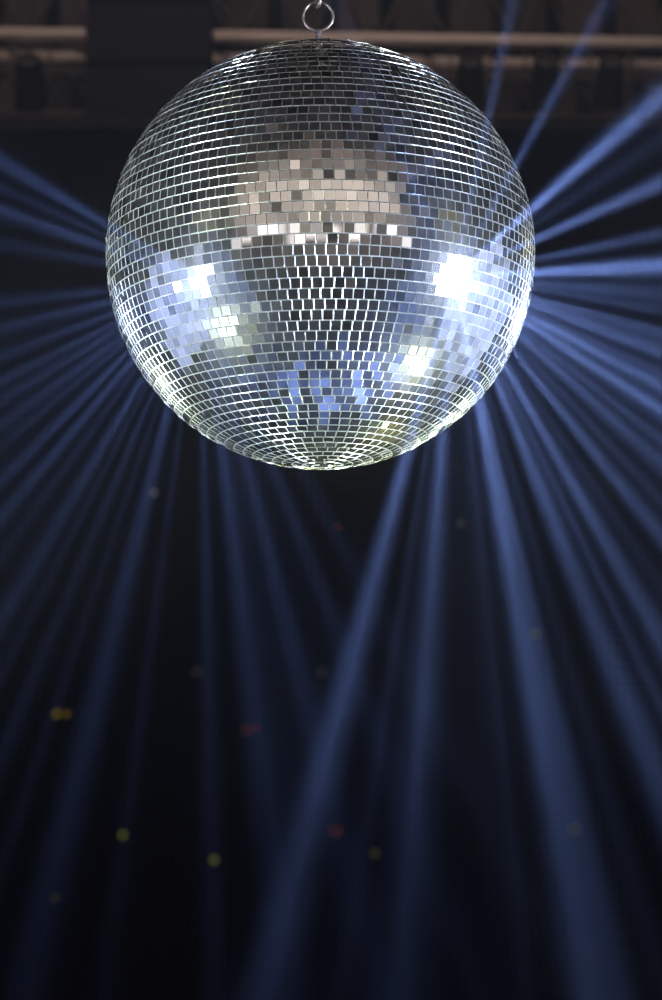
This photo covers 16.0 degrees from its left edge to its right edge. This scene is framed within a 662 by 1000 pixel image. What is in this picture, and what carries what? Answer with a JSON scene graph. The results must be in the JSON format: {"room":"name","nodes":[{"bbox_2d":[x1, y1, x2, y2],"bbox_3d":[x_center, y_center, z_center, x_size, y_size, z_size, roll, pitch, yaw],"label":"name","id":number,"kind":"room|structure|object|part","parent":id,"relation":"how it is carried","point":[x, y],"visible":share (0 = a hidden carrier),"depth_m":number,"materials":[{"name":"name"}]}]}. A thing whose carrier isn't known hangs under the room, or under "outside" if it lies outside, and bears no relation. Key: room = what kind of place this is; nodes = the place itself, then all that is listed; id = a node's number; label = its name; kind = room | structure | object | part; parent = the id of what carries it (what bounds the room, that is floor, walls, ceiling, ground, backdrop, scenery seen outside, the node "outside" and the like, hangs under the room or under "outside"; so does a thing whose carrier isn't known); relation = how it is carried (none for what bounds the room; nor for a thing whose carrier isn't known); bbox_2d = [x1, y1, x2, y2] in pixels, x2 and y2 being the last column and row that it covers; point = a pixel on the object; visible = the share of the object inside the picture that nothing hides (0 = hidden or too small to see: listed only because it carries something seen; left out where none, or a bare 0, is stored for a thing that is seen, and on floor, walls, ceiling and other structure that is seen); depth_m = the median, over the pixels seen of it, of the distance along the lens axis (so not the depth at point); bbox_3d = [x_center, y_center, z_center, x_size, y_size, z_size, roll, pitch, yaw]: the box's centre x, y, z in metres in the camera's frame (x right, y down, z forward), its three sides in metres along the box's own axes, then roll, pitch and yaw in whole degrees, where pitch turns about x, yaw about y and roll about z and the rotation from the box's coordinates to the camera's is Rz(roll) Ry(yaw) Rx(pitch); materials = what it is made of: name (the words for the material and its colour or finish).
{"room":"entertainment venue","nodes":[
{"label":"entertainment venue","id":0,"kind":"room"},
{"bbox_2d":[106,1,534,469],"bbox_3d":[-0.025,-0.632,5.526,0.998,1.124,0.998,-4,-10,22],"label":"ball","id":1,"kind":"object","parent":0,"point":[320,252],"visible":1,"depth_m":5.14,"materials":[{"name":"silver metal"}]},
{"bbox_3d":[-0.030,-1.092,5.599,0.024,0.052,0.021,-1,-9,0],"label":"stem","id":2,"kind":"part","parent":1,"relation":"part of","materials":[{"name":"metal"}]},
{"bbox_2d":[0,0,661,114],"bbox_3d":[0.000,-0.068,17.278,18.000,9.000,0.100,0,-9,0],"label":"ceiling","id":3,"kind":"structure","parent":0,"point":[270,15],"depth_m":17.79,"materials":[{"name":"black metal"}]},
{"bbox_2d":[0,0,661,71],"bbox_3d":[0.062,-2.975,14.350,5.498,0.708,0.474,1,-9,-6],"label":"roof truss","id":4,"kind":"object","parent":3,"relation":"attached to","point":[74,56],"visible":0.63,"depth_m":14.25,"materials":[{"name":"metal"}]},
{"bbox_2d":[9,39,51,112],"bbox_3d":[-1.767,-2.514,13.888,0.242,0.466,0.347,0,-9,0],"label":"lamp","id":5,"kind":"object","parent":4,"relation":"hanging from","point":[31,94],"visible":1,"depth_m":13.84,"materials":[{"name":"metal"}]},
{"bbox_2d":[449,43,489,109],"bbox_3d":[0.834,-2.550,14.188,0.242,0.431,0.347,0,-9,0],"label":"lamp","id":6,"kind":"object","parent":4,"relation":"hanging from","point":[470,79],"visible":0.88,"depth_m":14.11,"materials":[{"name":"metal"}]},
{"bbox_2d":[524,44,564,111],"bbox_3d":[1.289,-2.557,14.239,0.242,0.425,0.347,0,-9,0],"label":"lamp","id":7,"kind":"object","parent":4,"relation":"hanging from","point":[544,90],"visible":1,"depth_m":14.18,"materials":[{"name":"metal"}]},
{"bbox_2d":[589,44,629,111],"bbox_3d":[1.685,-2.562,14.283,0.242,0.420,0.347,0,-9,0],"label":"lamp","id":8,"kind":"object","parent":4,"relation":"hanging from","point":[608,92],"visible":1,"depth_m":14.23,"materials":[{"name":"metal"}]},
{"bbox_2d":[0,66,661,116],"bbox_3d":[-0.050,-2.739,16.126,6.516,0.447,0.350,0,-9,-3],"label":"stage lights","id":9,"kind":"object","parent":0,"point":[64,72],"visible":0.22,"depth_m":16.09,"materials":[{"name":"brown metal"}]},
{"bbox_3d":[0.000,-6.166,7.976,18.000,0.100,20.200,0,-9,0],"label":"ceiling","id":10,"kind":"structure","parent":0,"visible":0},
{"bbox_2d":[84,0,213,116],"bbox_3d":[-1.007,-3.609,13.345,0.683,3.252,0.428,0,-9,0],"label":"loudspeaker","id":11,"kind":"object","parent":10,"relation":"hanging from","point":[140,54],"visible":0.66,"depth_m":12.95,"materials":[{"name":"black paint"}]},
{"bbox_2d":[314,0,321,8],"bbox_3d":[-0.031,-3.768,6.028,0.100,5.252,0.100,0,-9,0],"label":"chain","id":12,"kind":"object","parent":10,"relation":"hanging from","point":[316,5],"visible":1,"depth_m":5.61,"materials":[{"name":"metal"}]},
{"bbox_3d":[0.000,2.819,6.536,18.000,0.100,20.200,0,-9,0],"label":"floor","id":13,"kind":"structure","parent":0,"visible":0},
{"bbox_2d":[0,117,661,999],"bbox_3d":[0.000,0.836,8.424,9.040,4.413,0.500,0,-9,0],"label":"wall","id":14,"kind":"structure","parent":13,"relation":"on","point":[455,743],"depth_m":8.22,"materials":[{"name":"metal"}]},
{"bbox_2d":[49,892,60,903],"bbox_3d":[-0.945,1.362,8.080,0.042,0.042,0.012,0,-9,0],"label":"lamp","id":15,"kind":"object","parent":14,"relation":"attached to","point":[54,897],"visible":1,"depth_m":8.08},
{"bbox_2d":[50,707,62,720],"bbox_3d":[-0.950,0.741,8.180,0.049,0.049,0.012,0,-9,0],"label":"lamp","id":16,"kind":"object","parent":14,"relation":"attached to","point":[56,712],"visible":1,"depth_m":8.18,"materials":[{"name":"yellow"}]},
{"bbox_2d":[62,708,72,719],"bbox_3d":[-0.915,0.741,8.180,0.042,0.042,0.012,0,-9,0],"label":"lamp","id":17,"kind":"object","parent":14,"relation":"attached to","point":[67,713],"visible":1,"depth_m":8.18,"materials":[{"name":"yellow"}]},
{"bbox_2d":[116,828,129,841],"bbox_3d":[-0.715,1.151,8.114,0.049,0.049,0.012,0,-9,0],"label":"lamp","id":18,"kind":"object","parent":14,"relation":"attached to","point":[122,835],"visible":1,"depth_m":8.11,"materials":[{"name":"yellow"}]},
{"bbox_2d":[148,487,159,498],"bbox_3d":[-0.623,-0.026,8.303,0.042,0.042,0.012,0,-9,0],"label":"lamp","id":19,"kind":"object","parent":14,"relation":"attached to","point":[153,492],"visible":1,"depth_m":8.30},
{"bbox_2d":[190,665,203,678],"bbox_3d":[-0.466,0.597,8.203,0.049,0.049,0.012,0,-9,0],"label":"lamp","id":20,"kind":"object","parent":14,"relation":"attached to","point":[196,671],"visible":1,"depth_m":8.20,"materials":[{"name":"grey"}]},
{"bbox_2d":[207,853,220,866],"bbox_3d":[-0.402,1.235,8.101,0.049,0.049,0.012,0,-9,0],"label":"lamp","id":21,"kind":"object","parent":14,"relation":"attached to","point":[213,860],"visible":1,"depth_m":8.10,"materials":[{"name":"yellow"}]},
{"bbox_2d":[240,723,253,736],"bbox_3d":[-0.291,0.796,8.171,0.049,0.049,0.012,0,-9,0],"label":"lamp","id":22,"kind":"object","parent":14,"relation":"attached to","point":[246,730],"visible":1,"depth_m":8.17,"materials":[{"name":"brown"}]},
{"bbox_2d":[252,723,260,732],"bbox_3d":[-0.260,0.789,8.172,0.035,0.035,0.012,0,-9,0],"label":"lamp","id":23,"kind":"object","parent":14,"relation":"attached to","point":[256,727],"visible":1,"depth_m":8.17,"materials":[{"name":"red"}]},
{"bbox_2d":[315,665,328,678],"bbox_3d":[-0.031,0.597,8.203,0.049,0.049,0.012,0,-9,0],"label":"lamp","id":24,"kind":"object","parent":14,"relation":"attached to","point":[321,671],"visible":1,"depth_m":8.20,"materials":[{"name":"black"}]},
{"bbox_3d":[0.000,-1.354,8.572,9.040,0.040,0.100,0,-9,0],"label":"rail","id":25,"kind":"part","parent":14,"relation":"part of","materials":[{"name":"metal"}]},
{"bbox_2d":[328,823,343,838],"bbox_3d":[0.017,1.138,8.116,0.056,0.056,0.012,0,-9,0],"label":"lamp","id":26,"kind":"object","parent":14,"relation":"attached to","point":[335,830],"visible":1,"depth_m":8.11,"materials":[{"name":"brown"}]},
{"bbox_2d":[333,522,342,531],"bbox_3d":[0.025,0.094,8.283,0.035,0.035,0.012,0,-9,0],"label":"lamp","id":27,"kind":"object","parent":14,"relation":"attached to","point":[337,526],"visible":1,"depth_m":8.28,"materials":[{"name":"brown"}]},
{"bbox_2d":[368,846,381,859],"bbox_3d":[0.151,1.212,8.104,0.049,0.049,0.012,0,-9,0],"label":"lamp","id":28,"kind":"object","parent":14,"relation":"attached to","point":[374,852],"visible":1,"depth_m":8.10,"materials":[{"name":"yellow"}]},
{"bbox_2d":[455,517,466,528],"bbox_3d":[0.457,0.080,8.286,0.042,0.042,0.012,0,-9,0],"label":"lamp","id":29,"kind":"object","parent":14,"relation":"attached to","point":[460,522],"visible":1,"depth_m":8.28,"materials":[{"name":"grey"}]},
{"bbox_2d":[528,627,541,640],"bbox_3d":[0.711,0.466,8.224,0.049,0.049,0.012,0,-9,0],"label":"lamp","id":30,"kind":"object","parent":14,"relation":"attached to","point":[534,633],"visible":1,"depth_m":8.22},
{"bbox_2d":[568,822,581,835],"bbox_3d":[0.840,1.131,8.117,0.049,0.049,0.012,0,-9,0],"label":"lamp","id":31,"kind":"object","parent":14,"relation":"attached to","point":[575,829],"visible":1,"depth_m":8.12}
]}

